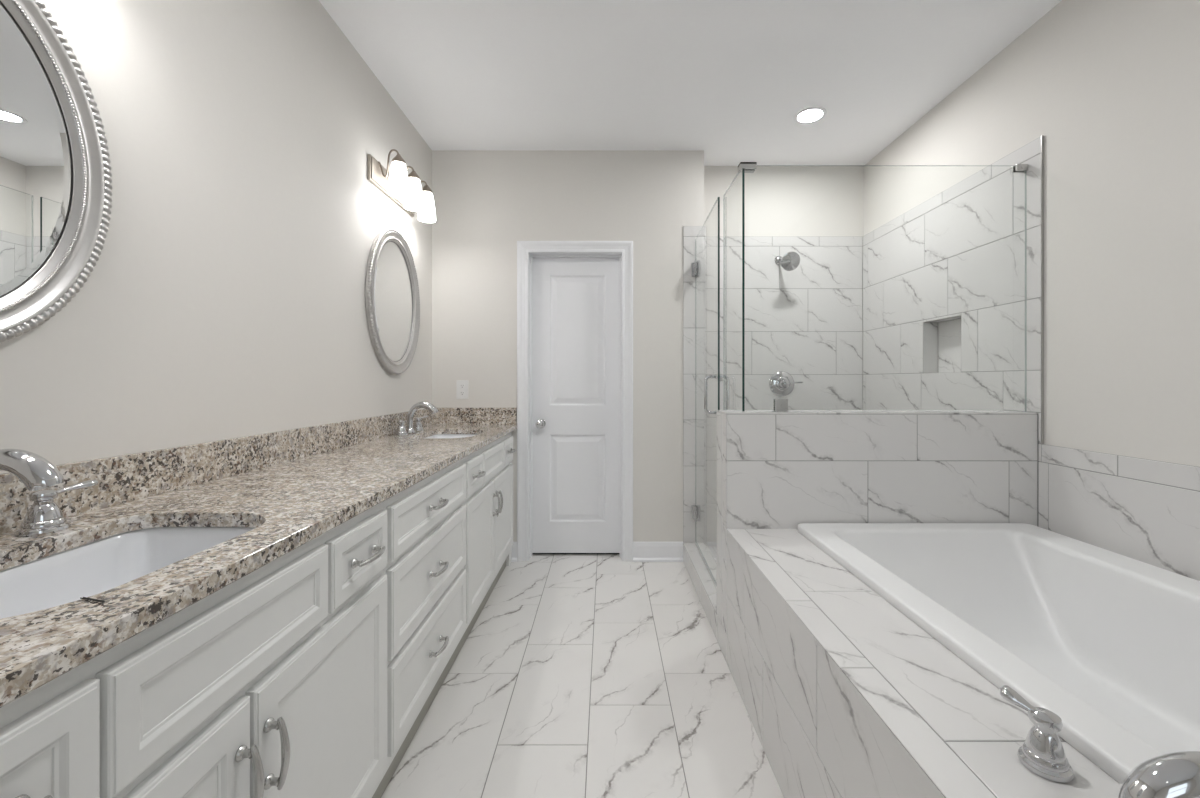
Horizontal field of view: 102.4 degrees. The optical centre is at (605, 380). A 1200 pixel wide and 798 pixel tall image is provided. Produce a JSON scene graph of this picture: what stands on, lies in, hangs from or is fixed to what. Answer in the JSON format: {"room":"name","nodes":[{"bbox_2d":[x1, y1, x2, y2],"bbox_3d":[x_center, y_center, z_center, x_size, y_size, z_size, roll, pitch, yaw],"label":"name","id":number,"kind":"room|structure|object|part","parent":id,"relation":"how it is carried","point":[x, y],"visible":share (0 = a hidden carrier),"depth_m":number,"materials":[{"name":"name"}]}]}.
{"room":"bathroom","nodes":[
{"label":"bathroom","id":0,"kind":"room"},
{"bbox_2d":[0,0,431,473],"bbox_3d":[-1.225,-0.121,0.990,0.120,2.843,5.220,0,0,0],"label":"wall","id":1,"kind":"structure","parent":0,"point":[223,298],"depth_m":1.46,"materials":[{"name":"paint"}]},
{"bbox_2d":[0,0,112,342],"bbox_3d":[-1.150,-0.442,0.800,0.028,0.792,0.632,0,0,0],"label":"oval mirror","id":2,"kind":"object","parent":1,"relation":"attached to","point":[56,186],"visible":1,"depth_m":0.99,"materials":[{"name":"silver metal"}]},
{"bbox_2d":[0,2,71,296],"bbox_3d":[-1.160,-0.442,0.800,0.006,0.653,0.493,0,0,0],"label":"mirror glass","id":3,"kind":"object","parent":2,"relation":"attached to","point":[36,76],"depth_m":0.97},
{"bbox_2d":[0,409,433,533],"bbox_3d":[-1.155,0.234,1.742,0.019,0.112,2.965,0,0,0],"label":"backsplash","id":4,"kind":"structure","parent":1,"relation":"attached to","point":[128,477],"depth_m":1.30,"materials":[{"name":"stone"}]},
{"bbox_2d":[365,228,419,373],"bbox_3d":[-1.150,-0.432,2.642,0.028,0.792,0.632,0,0,0],"label":"oval mirror","id":5,"kind":"object","parent":1,"relation":"attached to","point":[392,296],"visible":1,"depth_m":2.60,"materials":[{"name":"silver metal"}]},
{"bbox_2d":[374,242,412,360],"bbox_3d":[-1.160,-0.432,2.642,0.006,0.653,0.493,0,0,0],"label":"mirror glass","id":6,"kind":"object","parent":5,"relation":"attached to","point":[393,264],"depth_m":2.62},
{"bbox_2d":[367,149,435,222],"bbox_3d":[-1.079,-1.054,2.620,0.170,0.230,0.540,0,0,0],"label":"vanity light","id":7,"kind":"object","parent":1,"relation":"attached to","point":[405,190],"visible":1,"depth_m":2.49,"materials":[{"name":"white glass"}]},
{"bbox_3d":[-1.094,-1.098,2.430,0.106,0.142,0.026,0,0,0],"label":"arm","id":8,"kind":"part","parent":7,"relation":"part of","materials":[{"name":"silver metal"}]},
{"bbox_3d":[-1.154,-1.045,2.620,0.022,0.124,0.540,0,0,0],"label":"plate","id":9,"kind":"part","parent":7,"relation":"part of","materials":[{"name":"silver metal"}]},
{"bbox_3d":[-1.045,-1.017,2.430,0.101,0.156,0.101,0,0,0],"label":"lamp shade","id":10,"kind":"part","parent":7,"relation":"part of","materials":[{"name":"white glass"}]},
{"bbox_3d":[-1.045,-1.017,2.620,0.101,0.156,0.101,0,0,0],"label":"lamp shade","id":11,"kind":"part","parent":7,"relation":"part of","materials":[{"name":"white glass"}]},
{"bbox_3d":[-1.045,-1.017,2.810,0.101,0.156,0.101,0,0,0],"label":"lamp shade","id":12,"kind":"part","parent":7,"relation":"part of","materials":[{"name":"white glass"}]},
{"bbox_2d":[432,150,704,542],"bbox_3d":[-0.251,-0.172,3.394,1.829,2.743,0.352,0,0,0],"label":"wall","id":13,"kind":"structure","parent":0,"point":[486,202],"depth_m":3.23,"materials":[{"name":"paint"}]},
{"bbox_2d":[456,380,467,398],"bbox_3d":[-0.960,0.057,3.222,0.080,0.124,0.009,0,0,0],"label":"wall outlet","id":14,"kind":"object","parent":13,"relation":"attached to","point":[461,385],"visible":1,"depth_m":3.22,"materials":[{"name":"plastic"}]},
{"bbox_2d":[434,408,516,424],"bbox_3d":[-0.871,0.234,3.216,0.548,0.112,0.019,0,0,0],"label":"backsplash","id":15,"kind":"structure","parent":13,"relation":"attached to","point":[445,416],"depth_m":3.21,"materials":[{"name":"stone"}]},
{"bbox_2d":[511,542,516,561],"bbox_3d":[-0.626,1.137,3.211,0.067,0.125,0.030,0,0,0],"label":"baseboard","id":16,"kind":"structure","parent":13,"relation":"attached to","point":[514,546],"depth_m":3.21,"materials":[{"name":"white paint"}]},
{"bbox_2d":[517,241,632,560],"bbox_3d":[-0.206,0.134,3.273,0.773,2.133,0.133,0,0,0],"label":"door frame","id":17,"kind":"structure","parent":13,"relation":"attached to","point":[524,248],"depth_m":3.21,"materials":[{"name":"white paint"}]},
{"bbox_2d":[532,258,619,552],"bbox_3d":[-0.206,0.164,3.296,0.617,2.037,0.107,0,0,0],"label":"door","id":18,"kind":"structure","parent":13,"relation":"in","point":[576,301],"depth_m":3.31,"materials":[{"name":"white paint"}]},
{"bbox_3d":[-0.448,0.293,3.278,0.066,0.066,0.072,0,0,0],"label":"knob","id":19,"kind":"part","parent":18,"relation":"part of","materials":[{"name":"silver metal"}]},
{"bbox_2d":[633,542,682,561],"bbox_3d":[0.348,1.137,3.211,0.336,0.125,0.030,0,0,0],"label":"baseboard","id":20,"kind":"structure","parent":13,"relation":"attached to","point":[642,551],"depth_m":3.21,"materials":[{"name":"white paint"}]},
{"bbox_2d":[692,197,729,588],"bbox_3d":[0.579,0.067,2.842,0.133,2.017,0.751,0,0,0],"label":"shower door","id":21,"kind":"structure","parent":13,"relation":"attached to","point":[696,264],"depth_m":2.51,"materials":[{"name":"clear glass"}]},
{"bbox_3d":[0.588,0.062,2.839,0.010,2.008,0.746,0,0,2],"label":"glass","id":22,"kind":"part","parent":21,"relation":"part of","materials":[{"name":"grey"}]},
{"bbox_3d":[0.579,0.071,2.516,0.133,0.211,0.024,0,0,0],"label":"pull handle","id":23,"kind":"part","parent":21,"relation":"part of","materials":[{"name":"silver metal"}]},
{"bbox_2d":[381,547,783,797],"bbox_3d":[0.342,1.252,1.340,3.253,0.136,5.920,0,0,0],"label":"floor","id":24,"kind":"structure","parent":0,"point":[577,675],"depth_m":1.81,"materials":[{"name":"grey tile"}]},
{"bbox_2d":[0,501,386,797],"bbox_3d":[-0.861,0.761,0.811,0.604,0.877,1.052,0,0,0],"label":"base cabinet","id":25,"kind":"object","parent":24,"relation":"on","point":[272,683],"visible":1,"depth_m":0.79,"materials":[{"name":"grey paint"}]},
{"bbox_3d":[-0.579,0.432,0.436,0.039,0.023,0.126,0,0,0],"label":"handle","id":26,"kind":"part","parent":25,"relation":"part of","materials":[{"name":"silver metal"}]},
{"bbox_3d":[-0.607,0.432,0.436,0.018,0.156,0.273,0,0,0],"label":"drawer","id":27,"kind":"part","parent":25,"relation":"part of","materials":[{"name":"grey paint"}]},
{"bbox_3d":[-0.607,0.793,0.557,0.018,0.522,0.515,0,0,0],"label":"door","id":28,"kind":"part","parent":25,"relation":"part of","materials":[{"name":"grey paint"}]},
{"bbox_3d":[-0.579,0.658,0.787,0.039,0.126,0.023,0,0,0],"label":"handle","id":29,"kind":"part","parent":25,"relation":"part of","materials":[{"name":"silver metal"}]},
{"bbox_3d":[-0.579,0.658,0.852,0.039,0.126,0.023,0,0,0],"label":"handle","id":30,"kind":"part","parent":25,"relation":"part of","materials":[{"name":"silver metal"}]},
{"bbox_3d":[-0.607,0.793,1.075,0.018,0.522,0.501,0,0,0],"label":"door","id":31,"kind":"part","parent":25,"relation":"part of","materials":[{"name":"grey paint"}]},
{"bbox_3d":[-0.607,0.432,1.191,0.018,0.156,0.268,0,0,0],"label":"drawer","id":32,"kind":"part","parent":25,"relation":"part of","materials":[{"name":"grey paint"}]},
{"bbox_3d":[-0.579,0.432,1.191,0.039,0.023,0.126,0,0,0],"label":"handle","id":33,"kind":"part","parent":25,"relation":"part of","materials":[{"name":"silver metal"}]},
{"bbox_2d":[372,459,465,797],"bbox_3d":[-0.861,0.761,1.709,0.604,0.877,0.741,0,0,0],"label":"base cabinet","id":34,"kind":"object","parent":24,"relation":"on","point":[426,521],"visible":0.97,"depth_m":1.58,"materials":[{"name":"grey paint"}]},
{"bbox_3d":[-0.607,0.659,1.709,0.018,0.254,0.714,0,0,0],"label":"drawer","id":35,"kind":"part","parent":34,"relation":"part of","materials":[{"name":"grey paint"}]},
{"bbox_3d":[-0.607,0.432,1.709,0.018,0.156,0.714,0,0,0],"label":"drawer","id":36,"kind":"part","parent":34,"relation":"part of","materials":[{"name":"grey paint"}]},
{"bbox_3d":[-0.607,0.930,1.709,0.018,0.248,0.714,0,0,0],"label":"drawer","id":37,"kind":"part","parent":34,"relation":"part of","materials":[{"name":"grey paint"}]},
{"bbox_3d":[-0.579,0.930,1.690,0.039,0.023,0.126,0,0,0],"label":"handle","id":38,"kind":"part","parent":34,"relation":"part of","materials":[{"name":"silver metal"}]},
{"bbox_3d":[-0.579,0.659,1.690,0.039,0.023,0.126,0,0,0],"label":"handle","id":39,"kind":"part","parent":34,"relation":"part of","materials":[{"name":"silver metal"}]},
{"bbox_3d":[-0.579,0.432,1.690,0.039,0.023,0.126,0,0,0],"label":"handle","id":40,"kind":"part","parent":34,"relation":"part of","materials":[{"name":"silver metal"}]},
{"bbox_2d":[456,432,515,657],"bbox_3d":[-0.861,0.761,2.653,0.604,0.877,1.145,0,0,0],"label":"base cabinet","id":41,"kind":"object","parent":24,"relation":"on","point":[488,502],"visible":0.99,"depth_m":2.44,"materials":[{"name":"grey paint"}]},
{"bbox_2d":[0,424,516,707],"bbox_3d":[-0.878,0.306,1.743,0.571,0.032,2.966,0,0,0],"label":"countertop","id":42,"kind":"structure","parent":41,"relation":"on","point":[289,504],"depth_m":0.97,"materials":[{"name":"stone"}]},
{"bbox_2d":[0,449,98,536],"bbox_3d":[-1.024,0.202,0.815,0.194,0.176,0.378,0,0,0],"label":"sink faucet","id":43,"kind":"object","parent":42,"relation":"on","point":[44,517],"visible":1,"depth_m":0.90,"materials":[{"name":"silver metal"}]},
{"bbox_3d":[-1.021,0.202,0.815,0.188,0.176,0.060,0,0,0],"label":"spout","id":44,"kind":"part","parent":43,"relation":"part of","materials":[{"name":"silver metal"}]},
{"bbox_3d":[-1.085,0.261,0.930,0.071,0.058,0.071,0,0,0],"label":"handle","id":45,"kind":"part","parent":43,"relation":"part of","materials":[{"name":"silver metal"}]},
{"bbox_3d":[-1.074,0.219,0.957,0.038,0.031,0.097,0,0,23],"label":"lever","id":46,"kind":"part","parent":43,"relation":"part of","materials":[{"name":"silver metal"}]},
{"bbox_2d":[0,527,254,618],"bbox_3d":[-0.856,0.392,0.812,0.384,0.138,0.568,0,0,0],"label":"sink","id":47,"kind":"object","parent":42,"relation":"in","point":[102,565],"visible":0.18,"depth_m":0.97,"materials":[{"name":"white ceramic"}]},
{"bbox_2d":[394,402,438,435],"bbox_3d":[-1.029,0.202,2.680,0.194,0.176,0.378,0,0,0],"label":"sink faucet","id":48,"kind":"object","parent":42,"relation":"on","point":[401,430],"visible":1,"depth_m":2.67,"materials":[{"name":"silver metal"}]},
{"bbox_3d":[-1.090,0.261,2.565,0.071,0.058,0.071,0,0,0],"label":"handle","id":49,"kind":"part","parent":48,"relation":"part of","materials":[{"name":"silver metal"}]},
{"bbox_3d":[-1.079,0.219,2.538,0.038,0.031,0.097,0,0,-23],"label":"lever","id":50,"kind":"part","parent":48,"relation":"part of","materials":[{"name":"silver metal"}]},
{"bbox_3d":[-1.090,0.261,2.795,0.071,0.058,0.071,0,0,0],"label":"handle","id":51,"kind":"part","parent":48,"relation":"part of","materials":[{"name":"silver metal"}]},
{"bbox_3d":[-1.079,0.219,2.822,0.038,0.031,0.097,0,0,23],"label":"lever","id":52,"kind":"part","parent":48,"relation":"part of","materials":[{"name":"silver metal"}]},
{"bbox_3d":[-1.026,0.202,2.680,0.188,0.176,0.060,0,0,0],"label":"spout","id":53,"kind":"part","parent":48,"relation":"part of","materials":[{"name":"silver metal"}]},
{"bbox_2d":[426,434,476,437],"bbox_3d":[-0.861,0.392,2.680,0.374,0.138,0.564,0,0,0],"label":"sink","id":54,"kind":"object","parent":42,"relation":"in","point":[437,435],"visible":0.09,"depth_m":2.93,"materials":[{"name":"white ceramic"}]},
{"bbox_3d":[-0.607,0.432,2.225,0.018,0.156,0.262,0,0,0],"label":"drawer","id":55,"kind":"part","parent":41,"relation":"part of","materials":[{"name":"grey paint"}]},
{"bbox_3d":[-0.607,0.793,2.341,0.018,0.522,0.494,0,0,0],"label":"door","id":56,"kind":"part","parent":41,"relation":"part of","materials":[{"name":"grey paint"}]},
{"bbox_3d":[-0.579,0.432,2.225,0.039,0.023,0.126,0,0,0],"label":"handle","id":57,"kind":"part","parent":41,"relation":"part of","materials":[{"name":"silver metal"}]},
{"bbox_3d":[-0.579,0.658,2.560,0.039,0.126,0.023,0,0,0],"label":"handle","id":58,"kind":"part","parent":41,"relation":"part of","materials":[{"name":"silver metal"}]},
{"bbox_3d":[-0.579,0.658,2.625,0.039,0.126,0.023,0,0,0],"label":"handle","id":59,"kind":"part","parent":41,"relation":"part of","materials":[{"name":"silver metal"}]},
{"bbox_3d":[-0.607,0.793,2.854,0.018,0.522,0.515,0,0,0],"label":"door","id":60,"kind":"part","parent":41,"relation":"part of","materials":[{"name":"grey paint"}]},
{"bbox_3d":[-0.607,0.432,2.977,0.018,0.156,0.270,0,0,0],"label":"drawer","id":61,"kind":"part","parent":41,"relation":"part of","materials":[{"name":"grey paint"}]},
{"bbox_3d":[-0.579,0.432,2.977,0.039,0.023,0.126,0,0,0],"label":"handle","id":62,"kind":"part","parent":41,"relation":"part of","materials":[{"name":"silver metal"}]},
{"bbox_2d":[683,543,716,638],"bbox_3d":[0.584,1.143,2.729,0.143,0.130,0.994,0,0,0],"label":"shower curb","id":63,"kind":"object","parent":24,"relation":"on","point":[705,588],"visible":0.6,"depth_m":2.71,"materials":[{"name":"tile"}]},
{"bbox_2d":[723,162,756,410],"bbox_3d":[0.620,0.063,2.271,0.071,2.030,0.354,0,0,0],"label":"glass panel","id":64,"kind":"object","parent":63,"relation":"on","point":[749,167],"visible":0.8,"depth_m":2.10,"materials":[{"name":"grey"}]},
{"bbox_2d":[727,529,1120,797],"bbox_3d":[1.175,0.914,1.075,1.325,0.572,1.950,0,0,0],"label":"tub deck","id":65,"kind":"object","parent":24,"relation":"on","point":[843,695],"visible":0.79,"depth_m":1.11,"materials":[{"name":"tile"}]},
{"bbox_2d":[798,523,1199,784],"bbox_3d":[1.292,0.774,1.199,0.985,0.350,1.678,0,0,0],"label":"bathtub","id":66,"kind":"object","parent":65,"relation":"in","point":[1107,642],"visible":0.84,"depth_m":1.54,"materials":[{"name":"white ceramic"}]},
{"bbox_2d":[999,685,1199,797],"bbox_3d":[0.784,0.561,0.635,0.237,0.134,0.390,0,0,0],"label":"tub faucet","id":67,"kind":"object","parent":65,"relation":"on","point":[1175,774],"visible":1,"depth_m":0.65,"materials":[{"name":"silver metal"}]},
{"bbox_3d":[0.701,0.542,0.796,0.079,0.048,0.042,0,0,38],"label":"lever","id":68,"kind":"part","parent":67,"relation":"part of","materials":[{"name":"silver metal"}]},
{"bbox_3d":[0.715,0.595,0.785,0.069,0.065,0.069,0,0,0],"label":"handle","id":69,"kind":"part","parent":67,"relation":"part of","materials":[{"name":"silver metal"}]},
{"bbox_3d":[0.789,0.561,0.635,0.228,0.134,0.074,0,0,0],"label":"spout","id":70,"kind":"part","parent":67,"relation":"part of","materials":[{"name":"silver metal"}]},
{"bbox_2d":[319,0,1061,165],"bbox_3d":[0.342,-1.603,0.990,3.253,0.120,5.220,0,0,0],"label":"ceiling","id":71,"kind":"structure","parent":0,"point":[728,80],"depth_m":2.36,"materials":[{"name":"paint"}]},
{"bbox_2d":[794,107,826,123],"bbox_3d":[1.185,-1.540,2.800,0.176,0.006,0.176,0,0,0],"label":"recessed light","id":72,"kind":"object","parent":71,"relation":"in","point":[813,114],"visible":1,"depth_m":2.80,"materials":[{"name":"white paint"}]},
{"bbox_2d":[704,166,863,546],"bbox_3d":[1.312,-0.172,3.510,1.312,2.743,0.120,0,0,0],"label":"wall","id":73,"kind":"structure","parent":0,"point":[805,322],"depth_m":3.45,"materials":[{"name":"tile"}]},
{"bbox_2d":[769,371,802,395],"bbox_3d":[1.272,0.020,3.405,0.207,0.178,0.089,0,0,0],"label":"shower valve","id":74,"kind":"object","parent":73,"relation":"attached to","point":[781,383],"visible":1,"depth_m":3.44,"materials":[{"name":"silver metal"}]},
{"bbox_2d":[775,251,799,270],"bbox_3d":[1.255,-0.824,3.347,0.132,0.140,0.206,0,0,0],"label":"showerhead","id":75,"kind":"object","parent":73,"relation":"attached to","point":[790,261],"visible":1,"depth_m":3.27,"materials":[{"name":"silver metal"}]},
{"bbox_2d":[717,410,1037,662],"bbox_3d":[1.180,0.671,2.142,1.336,1.074,0.181,0,0,0],"label":"wall","id":76,"kind":"structure","parent":0,"point":[776,470],"depth_m":2.05,"materials":[{"name":"tile"}]},
{"bbox_2d":[744,164,1027,411],"bbox_3d":[1.221,-0.405,2.109,1.232,1.078,0.030,0,0,0],"label":"glass panel","id":77,"kind":"object","parent":76,"relation":"on","point":[779,405],"visible":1,"depth_m":2.11,"materials":[{"name":"grey"}]},
{"bbox_2d":[863,0,1199,580],"bbox_3d":[1.913,-0.121,0.990,0.151,2.843,5.220,0,0,0],"label":"wall","id":78,"kind":"structure","parent":0,"point":[1099,99],"depth_m":1.91,"materials":[{"name":"paint"}]}
]}

